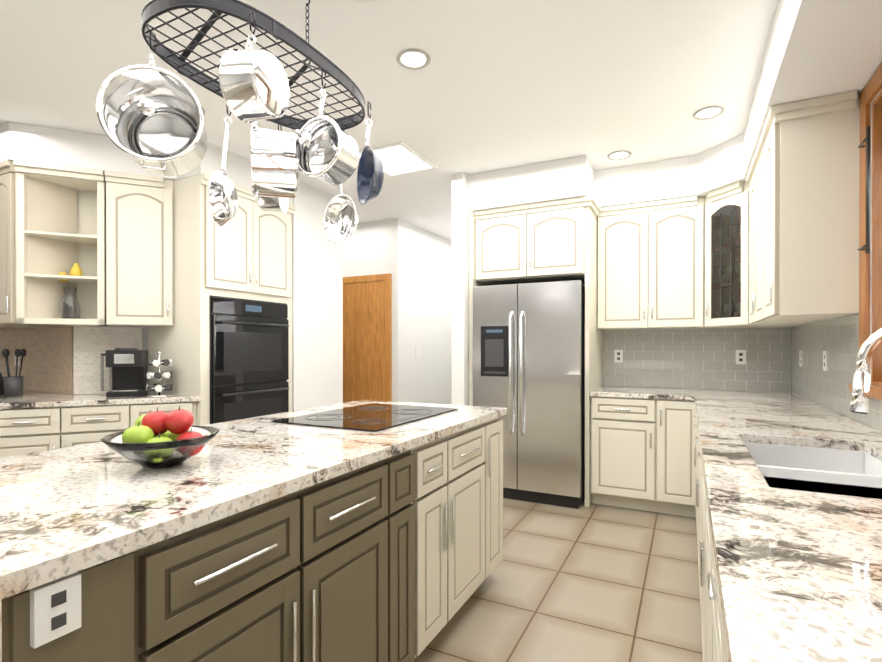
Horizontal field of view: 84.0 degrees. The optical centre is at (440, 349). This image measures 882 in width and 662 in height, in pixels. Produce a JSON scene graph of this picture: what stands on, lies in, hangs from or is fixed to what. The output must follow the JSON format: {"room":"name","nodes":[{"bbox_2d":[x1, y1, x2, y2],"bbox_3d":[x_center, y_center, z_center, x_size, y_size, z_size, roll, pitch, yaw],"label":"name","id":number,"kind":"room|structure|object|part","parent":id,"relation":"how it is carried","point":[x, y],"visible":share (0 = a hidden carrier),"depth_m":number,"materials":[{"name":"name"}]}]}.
{"room":"kitchen","nodes":[
{"label":"kitchen","id":0,"kind":"room"},
{"bbox_2d":[4,326,147,394],"bbox_3d":[-3.550,-0.131,4.330,2.795,2.750,0.485,0,0,27],"label":"wall","id":1,"kind":"structure","parent":0,"point":[144,338],"depth_m":3.82,"materials":[{"name":"white paint"}]},
{"bbox_2d":[0,159,47,326],"bbox_3d":[-2.901,-0.713,3.414,0.308,1.080,0.246,0,0,27],"label":"upper cabinet","id":2,"kind":"object","parent":1,"relation":"attached to","point":[23,184],"depth_m":3.30,"materials":[{"name":"beige wood"}]},
{"bbox_2d":[48,164,79,326],"bbox_3d":[-2.719,-0.713,3.630,0.330,1.080,0.389,0,0,27],"label":"upper cabinet","id":3,"kind":"object","parent":1,"relation":"attached to","point":[63,184],"depth_m":3.48,"materials":[{"name":"beige wood"}]},
{"bbox_2d":[0,326,141,393],"bbox_3d":[-3.605,0.079,4.262,2.717,0.506,0.337,0,0,27],"label":"backsplash","id":4,"kind":"structure","parent":1,"relation":"attached to","point":[47,365],"depth_m":3.74,"materials":[{"name":"tile"}]},
{"bbox_2d":[80,169,103,325],"bbox_3d":[-2.456,-0.713,3.590,0.254,1.080,0.223,0,0,27],"label":"upper cabinet","id":5,"kind":"object","parent":1,"relation":"attached to","point":[80,246],"depth_m":3.64,"materials":[{"name":"beige wood"}]},
{"bbox_2d":[104,170,173,326],"bbox_3d":[-2.273,-0.713,3.592,0.511,1.080,0.332,0,0,27],"label":"upper cabinet","id":6,"kind":"object","parent":1,"relation":"attached to","point":[138,208],"depth_m":3.52,"materials":[{"name":"beige wood"}]},
{"bbox_2d":[175,142,342,410],"bbox_3d":[-1.668,-0.131,4.374,0.715,2.750,1.602,0,0,27],"label":"wall","id":7,"kind":"structure","parent":0,"point":[317,317],"depth_m":4.52,"materials":[{"name":"white paint"}]},
{"bbox_2d":[0,498,702,661],"bbox_3d":[-1.745,1.298,3.132,7.900,0.100,10.200,0,0,27],"label":"floor","id":8,"kind":"structure","parent":0,"point":[592,582],"depth_m":2.50,"materials":[{"name":"tile"}]},
{"bbox_2d":[0,391,199,457],"bbox_3d":[-3.448,0.791,3.841,3.379,0.910,0.954,0,0,27],"label":"base cabinet","id":9,"kind":"object","parent":8,"relation":"on","point":[31,422],"depth_m":3.23,"materials":[{"name":"beige"}]},
{"bbox_2d":[0,349,26,396],"bbox_3d":[-3.182,0.165,3.536,0.397,0.340,0.226,0,0,27],"label":"utensil holder","id":10,"kind":"object","parent":9,"relation":"on","point":[11,386],"visible":1,"depth_m":3.48,"materials":[{"name":"black plastic"}]},
{"bbox_2d":[101,348,147,396],"bbox_3d":[-2.317,0.162,3.576,0.275,0.345,0.282,0,0,-23],"label":"coffee maker","id":11,"kind":"object","parent":9,"relation":"on","point":[123,372],"visible":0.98,"depth_m":3.52,"materials":[{"name":"black plastic"}]},
{"bbox_2d":[146,351,172,396],"bbox_3d":[-2.027,0.174,3.528,0.170,0.322,0.170,0,0,27],"label":"carousel","id":12,"kind":"object","parent":9,"relation":"on","point":[158,376],"visible":1,"depth_m":3.49,"materials":[{"name":"silver metal"}]},
{"bbox_2d":[148,173,295,425],"bbox_3d":[-1.747,-0.005,4.029,0.686,2.500,0.910,0,0,27],"label":"tall cabinet","id":13,"kind":"object","parent":8,"relation":"on","point":[224,343],"visible":0.67,"depth_m":3.71,"materials":[{"name":"beige"}]},
{"bbox_2d":[0,412,506,661],"bbox_3d":[-0.769,0.807,1.459,0.928,0.895,3.194,0,0,27],"label":"kitchen island","id":14,"kind":"object","parent":8,"relation":"on","point":[260,539],"depth_m":1.28,"materials":[{"name":"beige wood"}]},
{"bbox_2d":[0,400,506,591],"bbox_3d":[-0.875,0.343,1.290,0.950,0.035,3.600,0,0,27],"label":"island countertop","id":15,"kind":"structure","parent":14,"relation":"on","point":[61,507],"depth_m":1.22,"materials":[{"name":"white stone"}]},
{"bbox_2d":[101,406,219,468],"bbox_3d":[-0.780,0.241,1.376,0.290,0.164,0.290,0,0,27],"label":"fruit bowl","id":16,"kind":"object","parent":15,"relation":"on","point":[157,439],"visible":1,"depth_m":1.32,"materials":[{"name":"clear glass"}]},
{"bbox_2d":[271,403,457,431],"bbox_3d":[-0.328,0.315,2.375,0.550,0.008,0.770,0,0,27],"label":"cooktop","id":17,"kind":"object","parent":15,"relation":"in","point":[374,417],"visible":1,"depth_m":2.29,"materials":[{"name":"black glass"}]},
{"bbox_2d":[473,280,584,508],"bbox_3d":[0.825,0.354,4.288,0.897,1.780,0.816,0,0,27],"label":"fridge","id":18,"kind":"object","parent":8,"relation":"on","point":[529,356],"visible":0.94,"depth_m":3.94,"materials":[{"name":"silver metal"}]},
{"bbox_2d":[469,195,602,506],"bbox_3d":[0.875,0.024,4.347,1.039,2.440,0.758,0,0,27],"label":"surround","id":19,"kind":"object","parent":8,"relation":"on","point":[551,241],"visible":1,"depth_m":4.04,"materials":[{"name":"beige wood"}]},
{"bbox_2d":[590,386,693,516],"bbox_3d":[1.649,0.790,4.011,0.720,0.908,0.666,0,0,27],"label":"base cabinet","id":20,"kind":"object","parent":8,"relation":"on","point":[640,436],"depth_m":3.73,"materials":[{"name":"beige wood"}]},
{"bbox_2d":[690,389,881,661],"bbox_3d":[0.720,0.803,0.599,0.692,0.908,7.596,0,0,27],"label":"countertop","id":21,"kind":"structure","parent":8,"relation":"on","point":[777,496],"depth_m":1.01,"materials":[{"name":"beige stone"}]},
{"bbox_2d":[849,328,881,413],"bbox_3d":[1.209,0.134,1.229,0.269,0.419,0.156,0,0,27],"label":"faucet","id":22,"kind":"object","parent":21,"relation":"on","point":[860,398],"visible":1,"depth_m":1.30,"materials":[{"name":"silver metal"}]},
{"bbox_2d":[343,219,390,283],"bbox_3d":[-1.463,-0.137,6.176,2.020,2.750,0.100,0,0,27],"label":"wall","id":23,"kind":"structure","parent":0,"point":[366,248],"depth_m":5.80,"materials":[{"name":"white paint"}]},
{"bbox_2d":[343,273,391,402],"bbox_3d":[-1.007,0.181,5.837,0.930,2.115,0.093,0,0,27],"label":"hall door","id":24,"kind":"structure","parent":23,"relation":"in","point":[367,337],"depth_m":5.80,"materials":[{"name":"brown wood"}]},
{"bbox_2d":[0,0,777,241],"bbox_3d":[-1.745,-1.552,3.121,7.900,0.100,10.200,0,0,27],"label":"ceiling","id":25,"kind":"structure","parent":0,"point":[493,85],"depth_m":2.66,"materials":[{"name":"white paint"}]},
{"bbox_2d":[0,122,176,179],"bbox_3d":[-3.512,-1.380,3.982,3.130,0.246,0.746,0,0,27],"label":"soffit","id":26,"kind":"object","parent":25,"relation":"attached to","point":[26,142],"depth_m":3.35,"materials":[{"name":"white paint"}]},
{"bbox_2d":[141,0,370,130],"bbox_3d":[-0.637,-1.209,1.833,0.490,0.572,0.875,0,0,27],"label":"pot rack","id":27,"kind":"object","parent":25,"relation":"hanging from","point":[255,18],"visible":0.83,"depth_m":1.67,"materials":[{"name":"grey wrought iron"}]},
{"bbox_2d":[96,53,207,175],"bbox_3d":[-0.939,-0.756,1.627,0.342,0.361,0.342,0,0,27],"label":"stock pot","id":28,"kind":"object","parent":27,"relation":"hanging from","point":[150,116],"visible":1,"depth_m":1.53,"materials":[{"name":"silver steel"}]},
{"bbox_2d":[208,117,237,226],"bbox_3d":[-0.851,-0.702,1.934,0.055,0.430,0.212,0,0,-3],"label":"hanging pot","id":29,"kind":"object","parent":27,"relation":"hanging from","point":[223,198],"visible":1,"depth_m":1.89,"materials":[{"name":"silver metal"}]},
{"bbox_2d":[219,35,289,122],"bbox_3d":[-0.543,-0.811,1.453,0.128,0.248,0.196,0,0,17],"label":"pot","id":30,"kind":"object","parent":27,"relation":"hanging from","point":[254,85],"visible":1,"depth_m":1.40,"materials":[{"name":"silver metal"}]},
{"bbox_2d":[258,196,288,212],"bbox_3d":[-0.757,-0.770,2.187,0.106,0.316,0.182,0,0,-3],"label":"pot","id":31,"kind":"object","parent":27,"relation":"hanging from","point":[273,204],"visible":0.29,"depth_m":2.15,"materials":[{"name":"silver metal"}]},
{"bbox_2d":[251,121,297,204],"bbox_3d":[-0.608,-0.726,1.798,0.156,0.382,0.248,0,0,-18],"label":"pot","id":32,"kind":"object","parent":27,"relation":"hanging from","point":[274,163],"visible":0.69,"depth_m":1.71,"materials":[{"name":"silver metal"}]},
{"bbox_2d":[297,89,358,184],"bbox_3d":[-0.418,-0.765,1.747,0.212,0.322,0.195,0,0,27],"label":"pot","id":33,"kind":"object","parent":27,"relation":"hanging from","point":[328,151],"visible":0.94,"depth_m":1.70,"materials":[{"name":"silver metal"}]},
{"bbox_2d":[323,184,357,243],"bbox_3d":[-0.442,-0.695,2.218,0.222,0.446,0.051,0,0,39],"label":"frying pan","id":34,"kind":"object","parent":27,"relation":"hanging from","point":[340,223],"visible":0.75,"depth_m":2.24,"materials":[{"name":"silver metal"}]},
{"bbox_2d":[357,119,383,204],"bbox_3d":[-0.284,-0.764,1.999,0.056,0.347,0.228,0,0,-26],"label":"hanging pot","id":35,"kind":"object","parent":27,"relation":"hanging from","point":[370,175],"visible":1,"depth_m":2.01,"materials":[{"name":"blue"}]},
{"bbox_2d":[355,0,375,2],"bbox_3d":[-0.318,-1.478,2.022,0.132,0.035,0.132,0,0,27],"label":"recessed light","id":36,"kind":"object","parent":25,"relation":"attached to","point":[365,1],"visible":0.93,"depth_m":2.06,"materials":[{"name":"white plastic"}]},
{"bbox_2d":[359,142,436,176],"bbox_3d":[-0.361,-1.496,3.891,0.460,0.012,0.560,0,0,27],"label":"skylight","id":37,"kind":"object","parent":25,"relation":"attached to","point":[399,158],"visible":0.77,"depth_m":3.89,"materials":[{"name":"white paint"}]},
{"bbox_2d":[396,49,430,69],"bbox_3d":[-0.142,-1.493,2.526,0.176,0.008,0.176,0,0,27],"label":"recessed light","id":38,"kind":"object","parent":25,"relation":"in","point":[413,59],"visible":1,"depth_m":2.53,"materials":[{"name":"white"}]},
{"bbox_2d":[607,151,630,159],"bbox_3d":[1.378,-1.498,3.787,0.176,0.008,0.176,0,0,27],"label":"recessed light","id":39,"kind":"object","parent":25,"relation":"in","point":[618,155],"visible":1,"depth_m":3.79,"materials":[{"name":"grey"}]},
{"bbox_2d":[468,0,881,210],"bbox_3d":[-0.056,-1.339,0.965,2.418,0.306,7.628,0,0,27],"label":"soffit","id":40,"kind":"object","parent":25,"relation":"attached to","point":[817,48],"depth_m":2.90,"materials":[{"name":"white paint"}]},
{"bbox_2d":[693,106,723,119],"bbox_3d":[1.694,-1.495,3.102,0.176,0.008,0.176,0,0,27],"label":"recessed light","id":41,"kind":"object","parent":25,"relation":"in","point":[710,112],"visible":0.96,"depth_m":3.10,"materials":[{"name":"grey"}]},
{"bbox_2d":[391,218,451,404],"bbox_3d":[-0.022,-0.139,6.681,0.100,2.750,2.300,0,0,27],"label":"wall","id":42,"kind":"structure","parent":0,"point":[421,265],"depth_m":6.08,"materials":[{"name":"white paint"}]},
{"bbox_2d":[452,172,468,405],"bbox_3d":[0.864,-0.136,5.619,0.118,2.750,3.200,0,0,27],"label":"wall","id":43,"kind":"structure","parent":0,"point":[460,303],"depth_m":4.19,"materials":[{"name":"white paint"}]},
{"bbox_2d":[583,285,790,391],"bbox_3d":[1.644,-0.131,4.453,2.520,2.750,0.120,0,0,27],"label":"wall","id":44,"kind":"structure","parent":0,"point":[737,390],"depth_m":3.90,"materials":[{"name":"white paint"}]},
{"bbox_2d":[597,196,703,329],"bbox_3d":[1.755,-0.685,4.123,0.803,1.020,0.363,0,0,27],"label":"upper cabinet","id":45,"kind":"object","parent":44,"relation":"attached to","point":[650,264],"visible":0.98,"depth_m":3.97,"materials":[{"name":"beige wood"}]},
{"bbox_2d":[603,327,790,391],"bbox_3d":[2.105,0.080,4.150,1.407,0.506,0.006,0,0,27],"label":"backsplash","id":46,"kind":"structure","parent":44,"relation":"attached to","point":[685,358],"depth_m":4.11,"materials":[{"name":"grey tile"}]},
{"bbox_2d":[614,350,622,362],"bbox_3d":[1.595,0.061,4.400,0.072,0.115,0.006,0,0,27],"label":"electrical outlet plate","id":47,"kind":"object","parent":46,"relation":"attached to","point":[618,354],"depth_m":4.40,"materials":[{"name":"white plastic"}]},
{"bbox_2d":[736,350,745,363],"bbox_3d":[2.434,0.063,3.977,0.072,0.115,0.006,0,0,27],"label":"electrical outlet plate","id":48,"kind":"object","parent":46,"relation":"attached to","point":[740,356],"depth_m":3.97,"materials":[{"name":"white plastic"}]},
{"bbox_2d":[704,182,804,327],"bbox_3d":[2.331,-0.683,3.695,0.608,1.020,0.608,0,0,27],"label":"upper cabinet","id":49,"kind":"object","parent":44,"relation":"attached to","point":[726,256],"visible":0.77,"depth_m":3.61,"materials":[{"name":"painted wood"},{"name":"glass"},{"name":"metal"}]},
{"bbox_2d":[794,88,881,428],"bbox_3d":[1.657,-0.120,1.412,0.240,2.750,10.200,0,0,27],"label":"wall","id":50,"kind":"structure","parent":0,"point":[870,231],"depth_m":2.18,"materials":[{"name":"white paint"}]},
{"bbox_2d":[746,90,859,324],"bbox_3d":[2.038,-0.680,2.841,0.363,1.020,1.178,0,0,27],"label":"upper cabinet","id":51,"kind":"object","parent":50,"relation":"attached to","point":[803,177],"visible":0.98,"depth_m":2.37,"materials":[{"name":"beige wood"}]},
{"bbox_2d":[791,314,881,431],"bbox_3d":[1.039,0.093,0.460,0.006,0.506,7.542,0,0,27],"label":"backsplash","id":52,"kind":"structure","parent":50,"relation":"attached to","point":[837,339],"depth_m":2.76,"materials":[{"name":"grey tile"}]},
{"bbox_2d":[799,350,802,366],"bbox_3d":[2.544,0.065,3.463,0.006,0.115,0.072,0,0,27],"label":"electrical outlet plate","id":53,"kind":"object","parent":52,"relation":"attached to","point":[801,351],"depth_m":3.43,"materials":[{"name":"white plastic"}]},
{"bbox_2d":[823,351,826,370],"bbox_3d":[2.238,0.067,2.856,0.006,0.115,0.072,0,0,27],"label":"electrical outlet plate","id":54,"kind":"object","parent":52,"relation":"attached to","point":[824,352],"depth_m":2.85,"materials":[{"name":"white plastic"}]},
{"bbox_2d":[849,62,881,399],"bbox_3d":[1.579,-0.487,1.316,0.286,1.375,2.050,0,0,27],"label":"window","id":55,"kind":"structure","parent":50,"relation":"in","point":[871,90],"depth_m":2.16,"materials":[{"name":"brown wood"}]},
{"bbox_3d":[1.603,-0.462,1.304,0.232,1.251,1.836,0,0,27],"label":"window sash","id":56,"kind":"part","parent":55,"relation":"part of","materials":[{"name":"brown wood"}]}
]}

